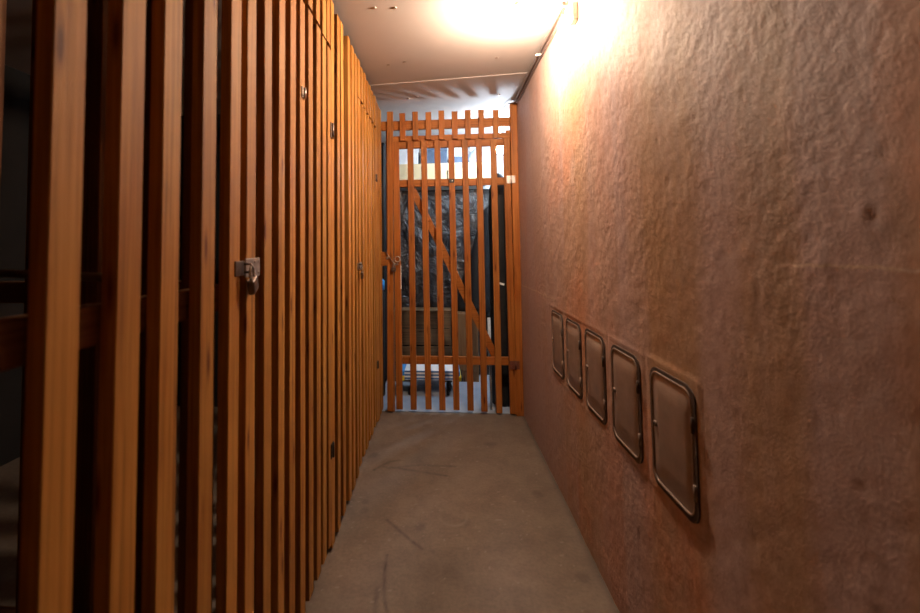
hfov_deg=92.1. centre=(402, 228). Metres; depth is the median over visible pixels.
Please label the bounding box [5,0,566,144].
ceiling
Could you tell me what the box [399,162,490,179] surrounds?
wall shelf
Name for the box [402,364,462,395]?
trolley
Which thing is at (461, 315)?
cardboard box
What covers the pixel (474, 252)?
bag
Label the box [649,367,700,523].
hatch
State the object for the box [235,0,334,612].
door
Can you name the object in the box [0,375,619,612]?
floor
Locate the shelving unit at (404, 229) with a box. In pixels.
[393,189,489,374]
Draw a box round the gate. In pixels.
[393,138,519,413]
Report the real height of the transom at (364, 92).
0.208 m
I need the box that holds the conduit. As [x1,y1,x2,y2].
[513,1,565,103]
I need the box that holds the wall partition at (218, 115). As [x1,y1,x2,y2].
[177,114,255,406]
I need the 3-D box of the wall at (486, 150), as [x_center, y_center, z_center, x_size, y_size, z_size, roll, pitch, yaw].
[0.491,0.253,4.367,2.400,2.200,0.100,-1,-3,5]
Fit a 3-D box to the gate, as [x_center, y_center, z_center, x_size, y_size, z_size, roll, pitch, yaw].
[0.370,0.325,3.135,0.867,1.920,0.085,-1,-3,6]
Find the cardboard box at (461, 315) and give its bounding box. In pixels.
[458,311,478,381]
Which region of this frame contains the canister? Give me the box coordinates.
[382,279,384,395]
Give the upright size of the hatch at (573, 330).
0.300 m
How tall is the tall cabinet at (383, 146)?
2.060 m
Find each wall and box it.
[0,0,218,612]
[0,0,358,612]
[0,65,29,466]
[374,101,386,420]
[400,147,503,190]
[516,0,919,612]
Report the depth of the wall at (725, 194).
0.81 m
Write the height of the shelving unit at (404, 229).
1.700 m
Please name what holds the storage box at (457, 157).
on the wall shelf at (403, 168)
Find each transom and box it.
[303,0,329,45]
[357,58,375,126]
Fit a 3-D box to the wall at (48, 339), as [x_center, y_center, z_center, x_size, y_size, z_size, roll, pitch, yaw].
[-0.452,0.081,0.390,0.107,2.197,3.802,-1,-3,5]
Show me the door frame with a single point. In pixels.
(496, 122)
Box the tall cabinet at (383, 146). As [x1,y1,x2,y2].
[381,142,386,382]
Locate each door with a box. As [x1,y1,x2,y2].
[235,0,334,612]
[357,98,378,465]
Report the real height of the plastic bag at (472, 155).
0.194 m
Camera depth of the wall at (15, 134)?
2.47 m
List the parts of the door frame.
post, post, rail, slat panel, rail, post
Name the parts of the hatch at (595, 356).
door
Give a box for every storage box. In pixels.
[399,149,419,163]
[427,148,446,163]
[454,153,461,162]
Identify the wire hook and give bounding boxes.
[385,251,400,264]
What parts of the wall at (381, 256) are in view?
slat panel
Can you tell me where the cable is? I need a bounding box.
[499,13,563,110]
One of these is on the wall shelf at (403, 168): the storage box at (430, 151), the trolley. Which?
the storage box at (430, 151)
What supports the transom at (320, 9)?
attached to the wall at (48, 339)
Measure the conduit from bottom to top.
0.023 m
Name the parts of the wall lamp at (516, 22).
bulb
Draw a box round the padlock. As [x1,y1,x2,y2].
[247,266,258,294]
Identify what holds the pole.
on the floor
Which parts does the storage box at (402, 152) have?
lid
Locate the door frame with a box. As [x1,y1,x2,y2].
[381,103,523,415]
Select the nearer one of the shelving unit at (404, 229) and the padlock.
the padlock
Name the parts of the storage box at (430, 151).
lid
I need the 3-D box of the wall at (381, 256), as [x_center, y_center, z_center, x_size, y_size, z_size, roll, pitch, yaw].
[-0.191,0.203,3.069,0.114,2.195,0.276,-1,-3,17]
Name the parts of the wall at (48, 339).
rail, post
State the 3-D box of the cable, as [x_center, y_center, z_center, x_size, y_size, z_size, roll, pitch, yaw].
[0.742,-0.901,2.590,0.079,0.034,1.404,-1,-3,1]
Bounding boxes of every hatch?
[551,310,564,379]
[566,318,582,398]
[584,328,606,424]
[611,345,643,463]
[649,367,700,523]
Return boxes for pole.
[487,318,492,409]
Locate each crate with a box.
[394,307,451,381]
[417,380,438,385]
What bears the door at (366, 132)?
in the wall at (48, 339)
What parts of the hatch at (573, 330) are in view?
door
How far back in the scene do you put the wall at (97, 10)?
1.04 m
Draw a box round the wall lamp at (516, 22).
[510,1,577,29]
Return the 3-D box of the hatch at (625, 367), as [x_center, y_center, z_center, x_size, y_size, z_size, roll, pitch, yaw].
[0.674,0.515,1.317,0.029,0.300,0.210,-1,-3,5]
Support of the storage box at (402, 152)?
on the wall shelf at (403, 168)
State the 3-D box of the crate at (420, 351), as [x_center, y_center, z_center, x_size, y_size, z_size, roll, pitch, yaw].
[0.163,1.027,3.917,0.533,0.618,0.205,-1,-3,5]
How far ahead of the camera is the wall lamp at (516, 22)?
1.83 m
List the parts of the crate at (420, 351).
lid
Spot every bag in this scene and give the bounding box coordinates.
[457,206,489,311]
[468,148,485,162]
[488,173,509,406]
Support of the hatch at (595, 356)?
attached to the wall at (725, 194)
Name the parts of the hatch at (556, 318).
door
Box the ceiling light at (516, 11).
[512,7,519,14]
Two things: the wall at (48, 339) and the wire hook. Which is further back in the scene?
the wire hook
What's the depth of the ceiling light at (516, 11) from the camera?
1.86 m
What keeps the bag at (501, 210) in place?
on the floor

